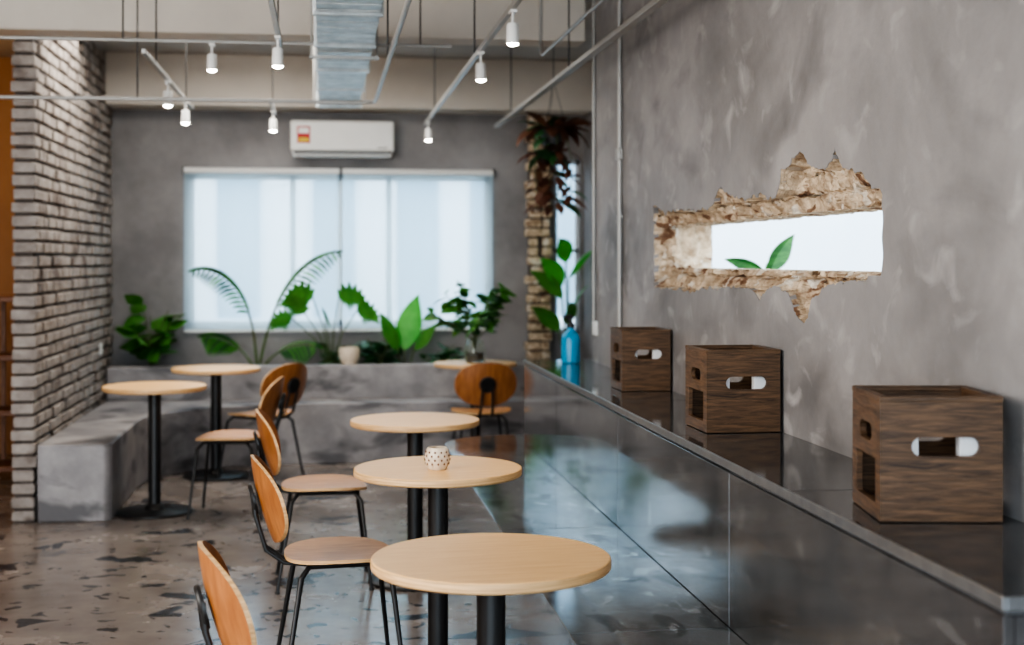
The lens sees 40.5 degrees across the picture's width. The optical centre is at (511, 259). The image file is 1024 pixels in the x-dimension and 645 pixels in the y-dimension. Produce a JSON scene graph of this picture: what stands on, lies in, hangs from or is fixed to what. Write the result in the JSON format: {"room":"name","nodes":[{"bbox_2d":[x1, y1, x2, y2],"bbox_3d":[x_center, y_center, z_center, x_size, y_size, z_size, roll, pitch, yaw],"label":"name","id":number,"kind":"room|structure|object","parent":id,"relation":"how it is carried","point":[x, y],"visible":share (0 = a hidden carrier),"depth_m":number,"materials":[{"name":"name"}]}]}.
{"room":"cafe","nodes":[
{"label":"cafe","id":0,"kind":"room"},
{"bbox_2d":[11,40,112,521],"bbox_3d":[-2.970,-0.035,9.325,0.146,3.050,2.915,0,0,-8],"label":"brick wall","id":1,"kind":"structure","parent":0,"point":[62,221],"depth_m":8.54,"materials":[{"name":"beige brick"}]},
{"bbox_2d":[99,343,102,354],"bbox_3d":[-3.004,0.650,10.148,0.013,0.080,0.080,0,0,-8],"label":"power socket","id":2,"kind":"object","parent":1,"relation":"attached to","point":[101,344],"visible":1,"depth_m":10.12,"materials":[{"name":"white plastic"}]},
{"bbox_2d":[0,454,476,644],"bbox_3d":[-1.584,1.540,4.225,6.400,0.100,13.800,0,0,-8],"label":"floor","id":3,"kind":"structure","parent":0,"point":[118,580],"depth_m":6.58,"materials":[{"name":"stone"}]},
{"bbox_2d":[0,296,14,471],"bbox_3d":[-3.439,0.865,9.397,0.720,1.250,0.350,0,0,-8],"label":"wooden shelf","id":4,"kind":"object","parent":3,"relation":"on","point":[5,465],"visible":0.16,"depth_m":9.54,"materials":[{"name":"brown wood"}]},
{"bbox_2d":[102,381,206,518],"bbox_3d":[-2.109,1.115,8.190,0.600,0.750,0.600,0,0,-25],"label":"cafe table","id":5,"kind":"object","parent":3,"relation":"on","point":[154,509],"visible":0.98,"depth_m":8.16,"materials":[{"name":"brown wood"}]},
{"bbox_2d":[171,364,259,481],"bbox_3d":[-2.037,1.115,9.553,0.600,0.750,0.600,0,0,-8],"label":"cafe table","id":6,"kind":"object","parent":3,"relation":"on","point":[215,370],"visible":0.97,"depth_m":9.52,"materials":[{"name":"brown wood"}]},
{"bbox_2d":[193,541,256,644],"bbox_3d":[-0.509,1.087,3.423,0.540,0.805,0.424,0,0,-18],"label":"dining chair","id":7,"kind":"object","parent":3,"relation":"on","point":[231,616],"visible":1,"depth_m":3.25,"materials":[{"name":"brown wood"}]},
{"bbox_2d":[186,376,285,519],"bbox_3d":[-1.603,1.087,8.171,0.540,0.805,0.424,0,0,0],"label":"dining chair","id":8,"kind":"object","parent":3,"relation":"on","point":[271,399],"visible":0.92,"depth_m":8.08,"materials":[{"name":"brown wood"}]},
{"bbox_2d":[217,363,306,477],"bbox_3d":[-1.659,1.087,9.376,0.540,0.805,0.424,0,0,34],"label":"dining chair","id":9,"kind":"object","parent":3,"relation":"on","point":[295,374],"visible":0.59,"depth_m":9.26,"materials":[{"name":"brown wood"}]},
{"bbox_2d":[37,362,524,522],"bbox_3d":[-1.055,1.145,9.570,3.700,0.690,2.949,0,0,-8],"label":"concrete bench","id":10,"kind":"object","parent":3,"relation":"on","point":[87,471],"visible":0.66,"depth_m":10.14,"materials":[{"name":"concrete"}]},
{"bbox_2d":[115,294,186,365],"bbox_3d":[-2.753,0.576,10.581,0.550,0.630,0.360,0,0,-8],"label":"rubber plant","id":11,"kind":"object","parent":10,"relation":"on","point":[161,342],"visible":0.93,"depth_m":10.60,"materials":[{"name":"green plant"}]},
{"bbox_2d":[188,250,342,364],"bbox_3d":[-1.893,0.409,10.691,1.189,0.974,0.195,0,0,-8],"label":"areca palm","id":12,"kind":"object","parent":10,"relation":"on","point":[211,345],"visible":0.94,"depth_m":10.69,"materials":[{"name":"green plant"}]},
{"bbox_2d":[270,280,379,363],"bbox_3d":[-1.438,0.519,10.649,0.841,0.746,0.319,0,0,-8],"label":"monstera plant","id":13,"kind":"object","parent":10,"relation":"on","point":[297,300],"visible":0.89,"depth_m":10.69,"materials":[{"name":"green plant"}]},
{"bbox_2d":[316,343,363,363],"bbox_3d":[-1.332,0.768,10.802,0.442,0.248,0.305,0,0,-8],"label":"rubber plant","id":14,"kind":"object","parent":10,"relation":"on","point":[334,353],"visible":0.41,"depth_m":10.82,"materials":[{"name":"green plant"}]},
{"bbox_2d":[339,347,359,364],"bbox_3d":[-1.249,0.735,10.659,0.164,0.130,0.164,0,0,-8],"label":"ceramic pot","id":15,"kind":"object","parent":10,"relation":"on","point":[348,355],"visible":1,"depth_m":10.60,"materials":[{"name":"beige ceramic"}]},
{"bbox_2d":[353,338,402,363],"bbox_3d":[-1.039,0.749,10.849,0.419,0.284,0.290,0,0,-8],"label":"rubber plant","id":16,"kind":"object","parent":10,"relation":"on","point":[370,351],"visible":0.87,"depth_m":10.85,"materials":[{"name":"green plant"}]},
{"bbox_2d":[379,294,435,362],"bbox_3d":[-0.812,0.579,10.865,0.453,0.625,0.077,0,0,-3],"label":"plant","id":17,"kind":"object","parent":10,"relation":"on","point":[407,331],"visible":0.94,"depth_m":10.88,"materials":[{"name":"green plant"}]},
{"bbox_2d":[419,342,464,362],"bbox_3d":[-0.506,0.774,10.932,0.470,0.238,0.269,0,0,-8],"label":"rubber plant","id":18,"kind":"object","parent":10,"relation":"on","point":[446,355],"visible":0.65,"depth_m":10.91,"materials":[{"name":"green plant"}]},
{"bbox_2d":[253,409,373,594],"bbox_3d":[-0.922,1.087,6.412,0.540,0.805,0.424,0,0,-10],"label":"dining chair","id":19,"kind":"object","parent":3,"relation":"on","point":[323,484],"visible":0.98,"depth_m":6.31,"materials":[{"name":"brown wood"}]},
{"bbox_2d":[247,454,402,644],"bbox_3d":[-0.663,1.087,4.920,0.540,0.805,0.424,0,0,-14],"label":"dining chair","id":20,"kind":"object","parent":3,"relation":"on","point":[343,551],"visible":0.94,"depth_m":4.82,"materials":[{"name":"brown wood"}]},
{"bbox_2d":[350,412,479,590],"bbox_3d":[-0.451,1.115,6.458,0.600,0.750,0.600,0,0,-13],"label":"cafe table","id":21,"kind":"object","parent":3,"relation":"on","point":[414,424],"visible":0.69,"depth_m":6.42,"materials":[{"name":"brown wood"}]},
{"bbox_2d":[354,456,521,644],"bbox_3d":[-0.264,1.115,4.960,0.600,0.750,0.600,0,0,-19],"label":"cafe table","id":22,"kind":"object","parent":3,"relation":"on","point":[411,471],"visible":0.95,"depth_m":4.93,"materials":[{"name":"brown wood"}]},
{"bbox_2d":[424,446,449,469],"bbox_3d":[-0.264,0.701,4.909,0.092,0.078,0.092,0,0,-8],"label":"ceramic cup","id":23,"kind":"object","parent":22,"relation":"on","point":[436,457],"visible":1,"depth_m":4.88,"materials":[{"name":"ceramic"}]},
{"bbox_2d":[434,360,516,436],"bbox_3d":[-0.266,1.115,10.036,0.600,0.750,0.600,0,0,-8],"label":"cafe table","id":24,"kind":"object","parent":3,"relation":"on","point":[447,364],"visible":0.38,"depth_m":10.00,"materials":[{"name":"brown wood"}]},
{"bbox_2d":[423,279,515,362],"bbox_3d":[-0.286,0.439,10.030,0.528,0.601,0.665,0,0,43],"label":"plant","id":25,"kind":"object","parent":24,"relation":"on","point":[474,348],"visible":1,"depth_m":10.00,"materials":[{"name":"green plant"}]},
{"bbox_2d":[451,362,516,439],"bbox_3d":[-0.204,1.087,9.526,0.424,0.805,0.540,0,0,-10],"label":"dining chair","id":26,"kind":"object","parent":3,"relation":"on","point":[479,384],"visible":0.88,"depth_m":9.32,"materials":[{"name":"brown wood"}]},
{"bbox_2d":[370,533,610,644],"bbox_3d":[-0.052,1.115,3.470,0.600,0.750,0.600,0,0,-13],"label":"cafe table","id":27,"kind":"object","parent":3,"relation":"on","point":[490,567],"visible":1,"depth_m":3.41,"materials":[{"name":"brown wood"}]},
{"bbox_2d":[445,434,747,644],"bbox_3d":[0.383,1.265,5.305,0.829,0.450,5.990,0,0,-8],"label":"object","id":28,"kind":"structure","parent":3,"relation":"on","point":[638,602],"depth_m":4.77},
{"bbox_2d":[523,359,1023,644],"bbox_3d":[0.631,0.803,5.162,0.375,0.471,5.653,0,0,-8],"label":"countertop","id":29,"kind":"structure","parent":28,"relation":"on","point":[767,530],"depth_m":3.69,"materials":[{"name":"stone"}]},
{"bbox_2d":[561,315,579,362],"bbox_3d":[0.325,0.437,7.694,0.104,0.265,0.104,0,0,-28],"label":"spray bottle","id":30,"kind":"object","parent":29,"relation":"on","point":[570,340],"visible":1,"depth_m":7.66,"materials":[{"name":"blue plastic"}]},
{"bbox_2d":[530,238,591,343],"bbox_3d":[0.380,0.361,10.910,0.465,1.060,0.292,0,0,-8],"label":"plant","id":31,"kind":"object","parent":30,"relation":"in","point":[552,280],"visible":0.79,"depth_m":10.97,"materials":[{"name":"green plant"}]},
{"bbox_2d":[610,327,670,390],"bbox_3d":[0.568,0.435,6.153,0.218,0.265,0.263,0,0,-7],"label":"wooden crate","id":32,"kind":"object","parent":29,"relation":"on","point":[630,371],"visible":1,"depth_m":6.03,"materials":[{"name":"brown wood"}]},
{"bbox_2d":[685,345,780,432],"bbox_3d":[0.745,0.431,4.703,0.253,0.272,0.273,0,0,-8],"label":"wooden crate","id":33,"kind":"object","parent":29,"relation":"on","point":[713,403],"visible":1,"depth_m":4.58,"materials":[{"name":"brown wood"}]},
{"bbox_2d":[852,385,1003,521],"bbox_3d":[0.933,0.431,3.139,0.268,0.272,0.268,0,0,1],"label":"wooden crate","id":34,"kind":"object","parent":29,"relation":"on","point":[898,476],"visible":1,"depth_m":3.01,"materials":[{"name":"brown wood"}]},
{"bbox_2d":[0,57,583,453],"bbox_3d":[-2.498,-0.035,10.943,6.400,3.050,0.160,0,0,-8],"label":"wall","id":35,"kind":"structure","parent":0,"point":[150,149],"depth_m":10.90,"materials":[{"name":"paint"}]},
{"bbox_2d":[183,166,340,332],"bbox_3d":[-1.961,-0.083,10.905,1.221,1.295,0.059,0,0,-8],"label":"roller blind","id":36,"kind":"object","parent":35,"relation":"attached to","point":[257,227],"visible":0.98,"depth_m":10.89,"materials":[{"name":"fabric"}]},
{"bbox_2d":[340,176,341,325],"bbox_3d":[-1.366,-0.075,11.097,2.385,1.210,0.040,0,0,-8],"label":"window","id":37,"kind":"structure","parent":35,"relation":"in","point":[340,176],"depth_m":11.08,"materials":[{"name":"glass"}]},
{"bbox_2d":[290,120,393,158],"bbox_3d":[-1.334,-0.948,10.917,0.810,0.285,0.206,0,0,-8],"label":"air conditioner","id":38,"kind":"object","parent":35,"relation":"attached to","point":[308,138],"visible":1,"depth_m":10.82,"materials":[{"name":"white plastic"}]},
{"bbox_2d":[105,52,591,115],"bbox_3d":[-1.233,-1.365,10.843,3.720,0.390,0.380,0,0,-8],"label":"beam","id":39,"kind":"structure","parent":35,"relation":"attached to","point":[408,85],"depth_m":10.70,"materials":[{"name":"beige paint"}]},
{"bbox_2d":[341,168,493,330],"bbox_3d":[-0.749,-0.083,11.070,1.218,1.295,0.059,0,0,-8],"label":"roller blind","id":40,"kind":"object","parent":35,"relation":"attached to","point":[407,233],"visible":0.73,"depth_m":11.06,"materials":[{"name":"fabric"}]},
{"bbox_2d":[555,161,578,331],"bbox_3d":[0.439,-0.110,11.343,0.210,1.400,0.040,0,0,-8],"label":"window","id":41,"kind":"structure","parent":35,"relation":"in","point":[575,163],"depth_m":11.34,"materials":[{"name":"glass"}]},
{"bbox_2d":[0,0,591,61],"bbox_3d":[-1.584,-1.635,4.225,6.400,0.150,13.800,0,0,-8],"label":"ceiling","id":42,"kind":"structure","parent":0,"point":[6,46],"depth_m":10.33,"materials":[{"name":"paint"}]},
{"bbox_2d":[141,0,193,109],"bbox_3d":[-1.951,-1.278,7.960,0.022,0.560,2.522,0,0,-8],"label":"track","id":43,"kind":"object","parent":42,"relation":"hanging from","point":[145,53],"visible":0.87,"depth_m":7.32,"materials":[{"name":"white metal"}]},
{"bbox_2d":[163,81,172,106],"bbox_3d":[-1.924,-0.925,7.761,0.053,0.144,0.060,0,0,-8],"label":"track spotlight","id":44,"kind":"object","parent":43,"relation":"attached to","point":[167,93],"visible":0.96,"depth_m":7.74,"materials":[{"name":"white plastic"}]},
{"bbox_2d":[181,102,189,124],"bbox_3d":[-2.059,-0.925,8.752,0.053,0.144,0.060,0,0,-8],"label":"track spotlight","id":45,"kind":"object","parent":43,"relation":"attached to","point":[185,118],"visible":0.96,"depth_m":8.73,"materials":[{"name":"white plastic"}]},
{"bbox_2d":[0,0,411,103],"bbox_3d":[-2.511,-1.211,5.088,4.196,0.694,4.761,0,0,-8],"label":"conduit pipe","id":46,"kind":"object","parent":42,"relation":"attached to","point":[407,3],"visible":1,"depth_m":7.52,"materials":[{"name":"grey metal"}]},
{"bbox_2d":[0,0,450,48],"bbox_3d":[-2.576,-1.329,6.916,4.560,0.458,0.020,0,0,-8],"label":"conduit pipe","id":47,"kind":"object","parent":42,"relation":"attached to","point":[122,39],"visible":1,"depth_m":7.03,"materials":[{"name":"grey metal"}]},
{"bbox_2d":[207,43,216,71],"bbox_3d":[-1.526,-1.028,7.059,0.053,0.144,0.060,0,0,-8],"label":"track spotlight","id":48,"kind":"object","parent":47,"relation":"attached to","point":[211,58],"visible":1,"depth_m":7.04,"materials":[{"name":"white plastic"}]},
{"bbox_2d":[269,45,275,114],"bbox_3d":[-1.581,-1.278,9.171,0.022,0.560,0.822,0,0,-8],"label":"track","id":49,"kind":"object","parent":42,"relation":"hanging from","point":[272,106],"visible":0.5,"depth_m":9.17,"materials":[{"name":"white metal"}]},
{"bbox_2d":[269,110,276,131],"bbox_3d":[-1.595,-0.925,9.270,0.053,0.144,0.060,0,0,-8],"label":"track spotlight","id":50,"kind":"object","parent":49,"relation":"attached to","point":[273,121],"visible":1,"depth_m":9.25,"materials":[{"name":"white plastic"}]},
{"bbox_2d":[268,0,281,47],"bbox_3d":[-0.859,-1.278,4.828,0.022,0.560,3.422,0,0,-8],"label":"track","id":51,"kind":"object","parent":42,"relation":"hanging from","point":[274,14],"visible":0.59,"depth_m":5.82,"materials":[{"name":"white metal"}]},
{"bbox_2d":[272,35,283,68],"bbox_3d":[-1.044,-0.925,6.186,0.053,0.144,0.060,0,0,-8],"label":"track spotlight","id":52,"kind":"object","parent":51,"relation":"attached to","point":[277,52],"visible":1,"depth_m":6.17,"materials":[{"name":"white plastic"}]},
{"bbox_2d":[309,0,383,107],"bbox_3d":[-0.812,-1.296,6.762,0.355,0.523,5.620,0,0,-8],"label":"ventilation duct","id":53,"kind":"object","parent":42,"relation":"hanging from","point":[345,31],"visible":0.98,"depth_m":6.96,"materials":[{"name":"metal"}]},
{"bbox_2d":[423,0,521,125],"bbox_3d":[-0.167,-1.278,6.790,0.022,0.560,7.122,0,0,-8],"label":"track","id":54,"kind":"object","parent":42,"relation":"hanging from","point":[514,4],"visible":0.8,"depth_m":6.93,"materials":[{"name":"white metal"}]},
{"bbox_2d":[425,121,431,140],"bbox_3d":[-0.603,-0.925,9.990,0.053,0.144,0.060,0,0,-8],"label":"track spotlight","id":55,"kind":"object","parent":54,"relation":"attached to","point":[428,132],"visible":1,"depth_m":9.97,"materials":[{"name":"white plastic"}]},
{"bbox_2d":[475,51,485,81],"bbox_3d":[-0.150,-0.925,6.661,0.053,0.144,0.060,0,0,-8],"label":"track spotlight","id":56,"kind":"object","parent":54,"relation":"attached to","point":[480,76],"visible":1,"depth_m":6.64,"materials":[{"name":"white plastic"}]},
{"bbox_2d":[506,9,518,45],"bbox_3d":[0.003,-0.925,5.541,0.053,0.144,0.060,0,0,-8],"label":"track spotlight","id":57,"kind":"object","parent":54,"relation":"attached to","point":[512,34],"visible":1,"depth_m":5.52,"materials":[{"name":"white plastic"}]},
{"bbox_2d":[516,48,591,216],"bbox_3d":[0.288,-0.927,9.715,0.538,1.263,0.591,0,0,-8],"label":"hanging plant","id":58,"kind":"object","parent":42,"relation":"hanging from","point":[552,138],"visible":0.98,"depth_m":9.67,"materials":[{"name":"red plant"}]},
{"bbox_2d":[539,0,604,56],"bbox_3d":[0.461,-1.329,5.366,0.018,0.457,4.509,0,0,-8],"label":"conduit pipe","id":59,"kind":"object","parent":42,"relation":"attached to","point":[599,2],"visible":1,"depth_m":7.06,"materials":[{"name":"grey metal"}]},
{"bbox_2d":[494,0,668,127],"bbox_3d":[0.385,-1.278,6.814,0.040,0.560,7.440,0,0,-8],"label":"track","id":60,"kind":"object","parent":42,"relation":"hanging from","point":[653,5],"visible":0.91,"depth_m":6.98,"materials":[{"name":"grey metal"}]},
{"bbox_2d":[524,114,552,359],"bbox_3d":[0.214,-0.185,11.150,0.224,1.970,0.159,0,0,-8],"label":"brick column","id":61,"kind":"structure","parent":0,"point":[537,232],"depth_m":11.11,"materials":[{"name":"beige brick"}]},
{"bbox_2d":[584,112,591,360],"bbox_3d":[0.694,-0.035,9.546,0.410,3.050,3.470,0,0,-8],"label":"wall","id":62,"kind":"structure","parent":0,"point":[588,117],"depth_m":11.08,"materials":[{"name":"paint"}]},
{"bbox_2d":[592,0,1023,521],"bbox_3d":[1.273,-0.035,2.812,0.262,3.050,10.230,0,0,-8],"label":"wall","id":63,"kind":"structure","parent":0,"point":[911,112],"depth_m":4.23,"materials":[{"name":"paint"}]},
{"bbox_2d":[592,0,594,320],"bbox_3d":[0.457,-0.609,7.752,0.018,1.898,0.018,0,0,-8],"label":"conduit pipe","id":64,"kind":"object","parent":63,"relation":"attached to","point":[593,1],"visible":1,"depth_m":7.75,"materials":[{"name":"grey metal"}]},
{"bbox_2d":[592,321,597,335],"bbox_3d":[0.462,0.380,7.743,0.016,0.080,0.120,0,0,-8],"label":"wall switch","id":65,"kind":"object","parent":63,"relation":"attached to","point":[594,323],"visible":1,"depth_m":7.71,"materials":[{"name":"white plastic"}]},
{"bbox_2d":[615,148,622,218],"bbox_3d":[0.546,-0.390,7.068,0.029,0.360,0.060,0,0,-8],"label":"junction box","id":66,"kind":"object","parent":63,"relation":"attached to","point":[618,151],"visible":1,"depth_m":7.04,"materials":[{"name":"grey metal"}]},
{"bbox_2d":[617,0,621,326],"bbox_3d":[0.548,-0.496,7.068,0.024,2.123,0.024,0,0,-8],"label":"conduit pipe","id":67,"kind":"object","parent":63,"relation":"attached to","point":[619,2],"visible":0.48,"depth_m":7.06,"materials":[{"name":"grey metal"}]},
{"label":"outside","id":68,"kind":"structure","parent":0,"visible":0},
{"bbox_3d":[-0.492,1.625,11.034,26.000,0.050,38.000,0,0,-8],"label":"ground","id":69,"kind":"structure","parent":68,"visible":0},
{"bbox_2d":[557,165,797,327],"bbox_3d":[0.060,-1.455,14.389,14.000,6.110,0.500,0,0,-8],"label":"window","id":70,"kind":"structure","parent":69,"relation":"on","point":[755,242],"depth_m":14.65,"materials":[{"name":"white glass"}]},
{"bbox_2d":[724,235,793,269],"bbox_3d":[1.274,0.735,6.963,0.419,1.730,0.380,0,0,15],"label":"banana plant","id":71,"kind":"object","parent":69,"relation":"on","point":[781,253],"visible":0.13,"depth_m":6.95,"materials":[{"name":"green plant"}]},
{"bbox_2d":[798,211,882,270],"bbox_3d":[3.961,-0.595,8.714,0.300,4.390,12.200,0,0,-8],"label":"window","id":72,"kind":"structure","parent":69,"relation":"on","point":[846,242],"depth_m":13.54,"materials":[{"name":"white glass"}]}
]}

